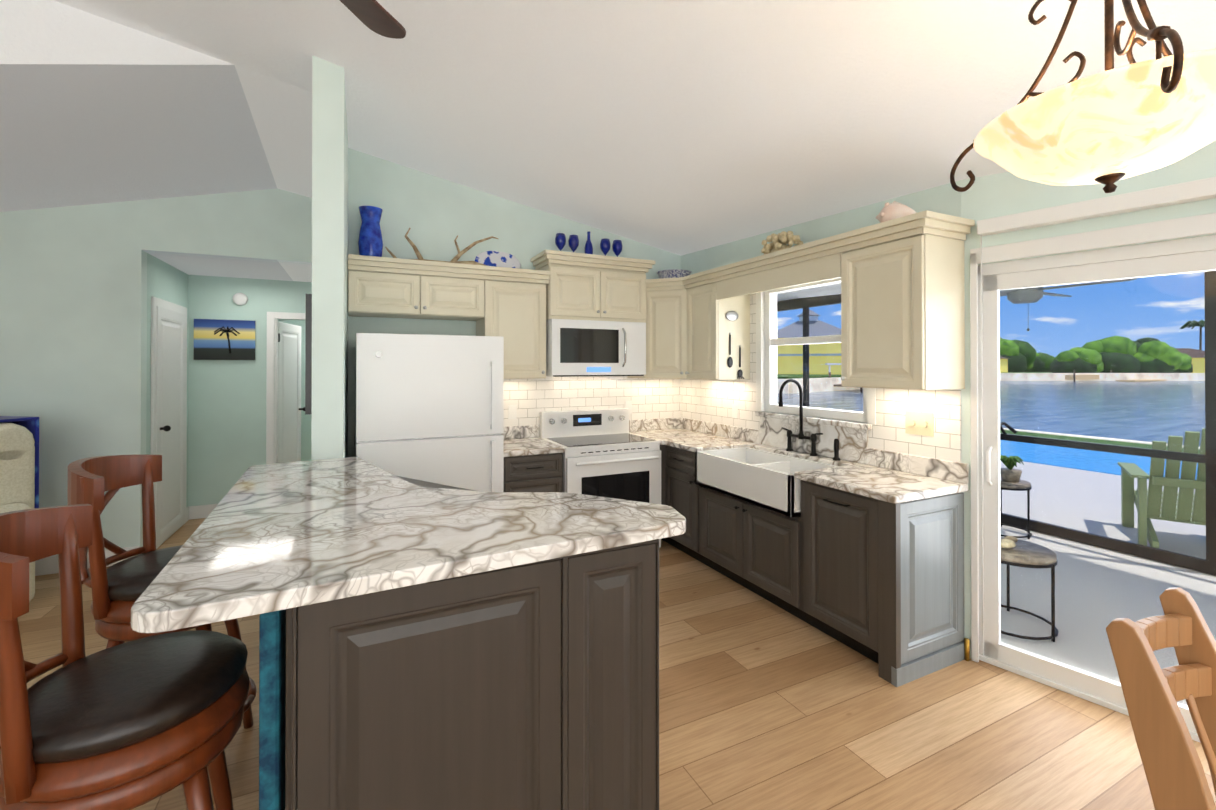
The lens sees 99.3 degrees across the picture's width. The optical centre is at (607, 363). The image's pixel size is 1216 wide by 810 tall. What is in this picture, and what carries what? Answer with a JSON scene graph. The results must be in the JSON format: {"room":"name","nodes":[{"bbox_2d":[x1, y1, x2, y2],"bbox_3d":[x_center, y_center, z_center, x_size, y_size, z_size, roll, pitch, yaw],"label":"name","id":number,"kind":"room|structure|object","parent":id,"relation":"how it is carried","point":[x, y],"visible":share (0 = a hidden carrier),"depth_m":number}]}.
{"room":"kitchen","nodes":[
{"label":"kitchen","id":0,"kind":"room"},
{"bbox_2d":[0,64,311,555],"bbox_3d":[-4.908,-0.651,3.502,5.365,4.400,0.120,0,0,-26],"label":"wall","id":1,"kind":"structure","parent":0,"point":[73,328],"depth_m":3.93},
{"bbox_2d":[35,546,139,575],"bbox_3d":[-5.457,1.483,3.151,4.020,0.130,0.016,0,0,-26],"label":"baseboard","id":2,"kind":"structure","parent":1,"relation":"attached to","point":[46,565],"depth_m":3.80},
{"bbox_2d":[146,253,189,507],"bbox_3d":[-3.997,0.254,4.620,0.120,2.600,1.110,0,0,-26],"label":"wall","id":3,"kind":"structure","parent":0,"point":[166,282],"depth_m":4.57},
{"bbox_2d":[156,306,185,548],"bbox_3d":[-3.896,0.535,4.662,0.092,2.020,0.780,0,0,-26],"label":"hall door","id":4,"kind":"structure","parent":3,"relation":"in","point":[170,393],"depth_m":4.61},
{"bbox_2d":[160,506,189,543],"bbox_3d":[-3.938,1.490,4.648,0.016,0.130,1.120,0,0,-26],"label":"baseboard","id":5,"kind":"structure","parent":3,"relation":"attached to","point":[188,508],"depth_m":5.06},
{"bbox_2d":[143,250,311,281],"bbox_3d":[-3.158,-0.944,5.037,1.990,0.120,1.358,0,0,-26],"label":"ceiling","id":6,"kind":"structure","parent":0,"point":[221,266],"depth_m":4.73},
{"bbox_2d":[190,275,311,505],"bbox_3d":[-3.427,0.259,5.589,1.990,2.600,0.120,0,0,-26],"label":"wall","id":7,"kind":"structure","parent":0,"point":[226,424],"depth_m":5.30},
{"bbox_2d":[190,504,217,518],"bbox_3d":[-3.879,1.493,5.289,0.620,0.130,0.016,0,0,-26],"label":"baseboard","id":8,"kind":"structure","parent":7,"relation":"attached to","point":[200,511],"depth_m":5.18},
{"bbox_2d":[194,319,254,359],"bbox_3d":[-3.905,-0.237,5.269,0.510,0.410,0.040,0,0,-26],"label":"framed picture","id":9,"kind":"object","parent":7,"relation":"attached to","point":[215,339],"visible":1,"depth_m":5.26},
{"bbox_2d":[150,296,305,527],"bbox_3d":[-3.288,0.507,5.082,1.560,2.100,1.150,0,0,-26],"label":"door frame","id":10,"kind":"structure","parent":7,"relation":"attached to","point":[272,400],"depth_m":5.43},
{"bbox_2d":[232,293,247,304],"bbox_3d":[-3.793,-0.662,5.329,0.130,0.130,0.035,0,0,-26],"label":"smoke detector","id":11,"kind":"object","parent":7,"relation":"attached to","point":[240,298],"visible":1,"depth_m":5.32},
{"bbox_2d":[278,322,304,462],"bbox_3d":[-3.628,0.551,5.945,0.257,2.000,0.724,0,0,-26],"label":"hall door","id":12,"kind":"structure","parent":7,"relation":"in","point":[289,393],"depth_m":5.91},
{"bbox_2d":[278,320,311,460],"bbox_3d":[-3.483,0.264,6.683,2.500,2.600,1.900,0,0,-26],"label":"wall","id":13,"kind":"structure","parent":0,"point":[306,421],"depth_m":7.25},
{"bbox_2d":[311,55,347,459],"bbox_3d":[-1.955,-0.650,3.721,0.145,4.400,2.290,0,0,-26],"label":"wall","id":14,"kind":"structure","parent":0,"point":[329,432],"depth_m":2.69},
{"bbox_2d":[305,294,311,414],"bbox_3d":[-1.985,-0.051,3.543,0.058,0.700,1.200,0,0,-26],"label":"wall-mounted tv","id":15,"kind":"object","parent":14,"relation":"attached to","point":[308,369],"visible":0.21,"depth_m":3.00},
{"bbox_2d":[348,148,680,456],"bbox_3d":[-0.579,-0.646,4.569,3.070,4.400,0.120,0,0,-26],"label":"wall","id":16,"kind":"structure","parent":0,"point":[437,215],"depth_m":4.13},
{"bbox_2d":[0,0,1215,297],"bbox_3d":[-0.831,-1.421,0.481,10.320,2.362,9.110,0,0,-26],"label":"ceiling","id":17,"kind":"structure","parent":0,"point":[682,126],"depth_m":2.65},
{"bbox_2d":[340,0,405,38],"bbox_3d":[-0.923,-1.314,1.125,1.342,0.469,1.308,0,0,-26],"label":"room ceiling fan","id":18,"kind":"object","parent":17,"relation":"hanging from","point":[375,16],"visible":1,"depth_m":1.74},
{"bbox_2d":[950,0,1215,192],"bbox_3d":[1.121,-0.780,1.204,0.574,0.798,0.581,0,0,-26],"label":"pendant lamp","id":19,"kind":"object","parent":17,"relation":"hanging from","point":[1109,126],"visible":1,"depth_m":1.06},
{"bbox_2d":[17,518,1215,809],"bbox_3d":[-1.762,1.591,1.855,9.850,0.100,12.420,0,0,-26],"label":"floor","id":20,"kind":"structure","parent":0,"point":[765,704],"depth_m":2.20},
{"bbox_2d":[0,416,38,601],"bbox_3d":[-4.075,0.916,2.931,1.020,1.142,0.947,0,0,9],"label":"recliner armchair","id":21,"kind":"object","parent":20,"relation":"on","point":[19,462],"visible":0.54,"depth_m":3.21},
{"bbox_2d":[0,504,249,809],"bbox_3d":[-1.146,0.942,1.229,0.539,1.197,0.522,0,0,-26],"label":"stool","id":22,"kind":"object","parent":20,"relation":"on","point":[130,725],"visible":1,"depth_m":1.14},
{"bbox_2d":[67,454,256,728],"bbox_3d":[-1.648,0.946,1.948,0.539,1.197,0.515,0,0,-26],"label":"stool","id":23,"kind":"object","parent":20,"relation":"on","point":[119,588],"visible":0.35,"depth_m":1.80},
{"bbox_2d":[131,457,685,809],"bbox_3d":[-0.690,1.007,1.973,1.378,1.070,1.680,0,0,-26],"label":"bar","id":24,"kind":"object","parent":20,"relation":"on","point":[451,648],"visible":1,"depth_m":1.34},
{"bbox_2d":[259,609,285,809],"bbox_3d":[-0.883,0.899,1.378,0.045,0.580,0.250,0,0,-26],"label":"panel","id":25,"kind":"object","parent":24,"relation":"part of","point":[272,692],"visible":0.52,"depth_m":1.27},
{"bbox_2d":[356,333,503,491],"bbox_3d":[-1.256,0.687,3.578,0.875,1.725,0.885,0,0,-26],"label":"fridge","id":26,"kind":"object","parent":20,"relation":"on","point":[429,408],"visible":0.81,"depth_m":3.22},
{"bbox_2d":[540,408,660,546],"bbox_3d":[-0.062,0.986,4.334,0.836,1.135,0.697,0,0,-26],"label":"range","id":27,"kind":"object","parent":20,"relation":"on","point":[606,453],"visible":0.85,"depth_m":4.16},
{"bbox_2d":[348,210,974,686],"bbox_3d":[-0.013,0.326,3.256,2.942,2.445,2.722,0,0,-26],"label":"kitchen cabinets","id":28,"kind":"object","parent":20,"relation":"on","point":[852,538],"visible":0.94,"depth_m":3.29},
{"bbox_2d":[358,206,382,256],"bbox_3d":[-1.735,-0.926,3.779,0.168,0.402,0.168,0,0,-26],"label":"vase","id":29,"kind":"object","parent":28,"relation":"on","point":[370,241],"visible":0.71,"depth_m":3.72},
{"bbox_2d":[385,228,497,265],"bbox_3d":[-1.270,-0.876,4.010,0.844,0.300,0.081,0,0,-26],"label":"driftwood","id":30,"kind":"object","parent":28,"relation":"on","point":[453,260],"visible":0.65,"depth_m":4.04},
{"bbox_2d":[475,251,520,268],"bbox_3d":[-0.917,-0.835,4.315,0.391,0.223,0.060,0,0,-26],"label":"plate","id":31,"kind":"object","parent":28,"relation":"on","point":[497,259],"visible":0.54,"depth_m":4.31},
{"bbox_2d":[555,233,569,250],"bbox_3d":[-0.403,-0.990,4.378,0.092,0.205,0.092,0,0,-38],"label":"goblet","id":32,"kind":"object","parent":28,"relation":"on","point":[560,239],"depth_m":4.35},
{"bbox_2d":[570,235,578,251],"bbox_3d":[-0.295,-0.990,4.430,0.092,0.205,0.092,0,0,-38],"label":"goblet","id":33,"kind":"object","parent":28,"relation":"on","point":[573,242],"depth_m":4.40},
{"bbox_2d":[585,231,592,253],"bbox_3d":[-0.168,-1.017,4.513,0.074,0.260,0.074,0,0,-26],"label":"bottle","id":34,"kind":"object","parent":28,"relation":"on","point":[588,247],"visible":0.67,"depth_m":4.49},
{"bbox_2d":[546,319,645,376],"bbox_3d":[-0.134,-0.121,4.442,0.860,0.460,0.459,0,0,-26],"label":"microwave","id":35,"kind":"object","parent":28,"relation":"attached to","point":[592,348],"visible":0.98,"depth_m":4.26},
{"bbox_2d":[600,238,613,255],"bbox_3d":[-0.024,-0.989,4.560,0.092,0.205,0.092,0,0,-38],"label":"goblet","id":36,"kind":"object","parent":28,"relation":"on","point":[605,244],"depth_m":4.53},
{"bbox_2d":[614,240,622,256],"bbox_3d":[0.084,-0.989,4.612,0.092,0.205,0.092,0,0,-38],"label":"goblet","id":37,"kind":"object","parent":28,"relation":"on","point":[618,245],"depth_m":4.58},
{"bbox_2d":[656,269,690,278],"bbox_3d":[0.615,-0.783,4.823,0.330,0.125,0.322,0,0,-26],"label":"basket","id":38,"kind":"object","parent":28,"relation":"on","point":[675,273],"visible":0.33,"depth_m":4.70},
{"bbox_2d":[761,231,802,254],"bbox_3d":[1.225,-0.834,3.696,0.259,0.215,0.345,0,0,-26],"label":"decor","id":39,"kind":"object","parent":28,"relation":"on","point":[779,241],"visible":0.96,"depth_m":3.63},
{"bbox_2d":[875,201,916,222],"bbox_3d":[1.579,-0.816,2.839,0.159,0.162,0.250,0,0,-26],"label":"conch shell","id":40,"kind":"object","parent":28,"relation":"on","point":[893,210],"visible":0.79,"depth_m":2.80},
{"bbox_2d":[964,638,969,660],"bbox_3d":[1.869,1.490,2.690,0.023,0.110,0.023,0,0,-26],"label":"doorstop","id":41,"kind":"object","parent":20,"relation":"on","point":[966,649],"visible":0.95,"depth_m":2.68},
{"bbox_2d":[1106,587,1215,809],"bbox_3d":[1.334,1.034,0.912,0.398,1.007,0.582,0,0,-29],"label":"dining chair","id":42,"kind":"object","parent":20,"relation":"on","point":[1153,692],"visible":1,"depth_m":1.05},
{"bbox_2d":[681,180,961,462],"bbox_3d":[1.325,-0.648,4.016,0.120,4.400,2.770,0,0,-26],"label":"wall","id":43,"kind":"structure","parent":0,"point":[944,199],"depth_m":3.51},
{"bbox_2d":[755,411,871,429],"bbox_3d":[1.419,0.397,3.656,0.080,0.035,1.010,0,0,-26],"label":"window sill","id":44,"kind":"structure","parent":43,"relation":"attached to","point":[852,424],"depth_m":3.53},
{"bbox_2d":[756,277,875,424],"bbox_3d":[1.465,-0.115,3.681,0.117,0.990,1.060,0,0,-26],"label":"window","id":45,"kind":"structure","parent":43,"relation":"in","point":[772,342],"depth_m":4.01},
{"bbox_2d":[961,140,1215,658],"bbox_3d":[3.704,-0.665,0.557,0.120,4.400,5.700,0,0,-39],"label":"wall","id":46,"kind":"structure","parent":0,"point":[995,195],"depth_m":2.51},
{"bbox_2d":[981,235,982,642],"bbox_3d":[1.908,0.385,2.638,0.006,2.080,0.006,0,0,-26],"label":"blind cord","id":47,"kind":"object","parent":46,"relation":"hanging from","point":[981,445],"visible":1,"depth_m":2.64},
{"bbox_2d":[970,213,1215,742],"bbox_3d":[2.728,0.471,1.763,0.145,2.140,2.510,0,0,-39],"label":"door frame","id":48,"kind":"structure","parent":46,"relation":"attached to","point":[1186,255],"depth_m":2.51},
{"bbox_2d":[977,177,1215,235],"bbox_3d":[2.672,-0.694,1.691,0.069,0.070,2.460,0,0,-39],"label":"rail","id":49,"kind":"object","parent":46,"relation":"attached to","point":[1191,191],"visible":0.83,"depth_m":2.27},
{"label":"outside","id":50,"kind":"structure","parent":0,"visible":0},
{"bbox_2d":[1000,430,1199,453],"bbox_3d":[-24.617,1.723,21.373,54.200,0.100,180.000,0,0,-26],"label":"ground","id":51,"kind":"structure","parent":50,"point":[1149,446],"depth_m":11.00},
{"bbox_2d":[1000,434,1197,479],"bbox_3d":[8.629,1.648,8.267,4.100,0.108,13.500,0,0,-26],"label":"pool","id":52,"kind":"object","parent":51,"relation":"in","point":[1085,459],"depth_m":8.75},
{"bbox_2d":[1000,460,1215,705],"bbox_3d":[3.486,1.645,7.329,6.780,0.105,17.720,0,0,-26],"label":"floor","id":53,"kind":"structure","parent":50,"point":[1075,558],"depth_m":3.82},
{"bbox_2d":[777,271,1215,575],"bbox_3d":[3.015,0.325,6.953,0.100,2.520,18.000,0,0,-26],"label":"screen enclosure","id":54,"kind":"object","parent":53,"relation":"on","point":[1209,283],"depth_m":4.09},
{"bbox_2d":[1000,422,1031,530],"bbox_3d":[3.698,1.068,4.877,0.437,1.026,0.536,0,0,19],"label":"side table","id":55,"kind":"object","parent":53,"relation":"on","point":[1023,485],"depth_m":4.74},
{"bbox_2d":[1000,526,1058,641],"bbox_3d":[2.424,1.313,3.110,0.431,0.518,0.436,0,0,43],"label":"side table","id":56,"kind":"object","parent":53,"relation":"on","point":[1016,549],"depth_m":2.97},
{"bbox_2d":[1118,428,1205,548],"bbox_3d":[5.071,1.050,4.471,0.840,1.058,0.967,0,0,38],"label":"chair","id":57,"kind":"object","parent":53,"relation":"on","point":[1143,529],"depth_m":4.38},
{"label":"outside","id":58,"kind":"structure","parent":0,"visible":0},
{"bbox_2d":[777,293,798,300],"bbox_3d":[1.831,-0.987,6.388,2.830,0.100,18.000,0,0,-26],"label":"roof","id":59,"kind":"structure","parent":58,"point":[781,296],"depth_m":7.34},
{"bbox_2d":[1000,278,1136,330],"bbox_3d":[3.556,-0.611,4.409,1.054,0.672,1.054,0,0,17],"label":"fan","id":60,"kind":"object","parent":59,"relation":"hanging from","point":[1026,297],"depth_m":4.31},
{"bbox_2d":[777,374,840,378],"bbox_3d":[27.732,1.815,92.148,70.000,0.300,58.000,0,0,-26],"label":"lawn","id":61,"kind":"structure","parent":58,"point":[780,376],"depth_m":63.08},
{"bbox_2d":[777,372,1204,393],"bbox_3d":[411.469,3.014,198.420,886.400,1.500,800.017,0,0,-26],"label":"bank","id":62,"kind":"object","parent":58,"point":[815,384],"depth_m":91.98},
{"bbox_2d":[777,309,840,374],"bbox_3d":[30.211,-3.302,77.824,13.190,9.800,11.224,0,0,22],"label":"house","id":63,"kind":"structure","parent":62,"relation":"on","point":[827,353]},
{"bbox_2d":[1000,356,1009,372],"bbox_3d":[82.176,-0.377,115.091,11.201,4.800,10.202,0,0,-41],"label":"house","id":64,"kind":"structure","parent":62,"relation":"on","point":[1005,363]},
{"bbox_2d":[1000,320,1204,372],"bbox_3d":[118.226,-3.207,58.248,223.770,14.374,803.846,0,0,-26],"label":"trees","id":65,"kind":"object","parent":62,"relation":"on","point":[1123,361],"depth_m":95.80},
{"bbox_2d":[1176,348,1204,372],"bbox_3d":[116.021,-0.526,104.771,13.377,5.000,10.428,0,0,-2],"label":"house","id":66,"kind":"structure","parent":62,"relation":"on","point":[1199,364]},
{"bbox_2d":[777,381,1204,446],"bbox_3d":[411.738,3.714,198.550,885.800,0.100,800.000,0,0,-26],"label":"canal water","id":67,"kind":"structure","parent":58,"point":[1066,393],"depth_m":35.42},
{"bbox_2d":[825,363,1166,389],"bbox_3d":[85.938,1.603,68.154,122.000,3.100,44.200,0,0,-26],"label":"dock","id":68,"kind":"object","parent":67,"relation":"in","point":[1078,377],"depth_m":88.97},
{"bbox_2d":[1003,428,1199,448],"bbox_3d":[-0.074,2.324,33.210,0.300,1.230,180.000,0,0,-26],"label":"seawall","id":69,"kind":"object","parent":67,"relation":"in","point":[1100,438],"depth_m":11.31}
]}

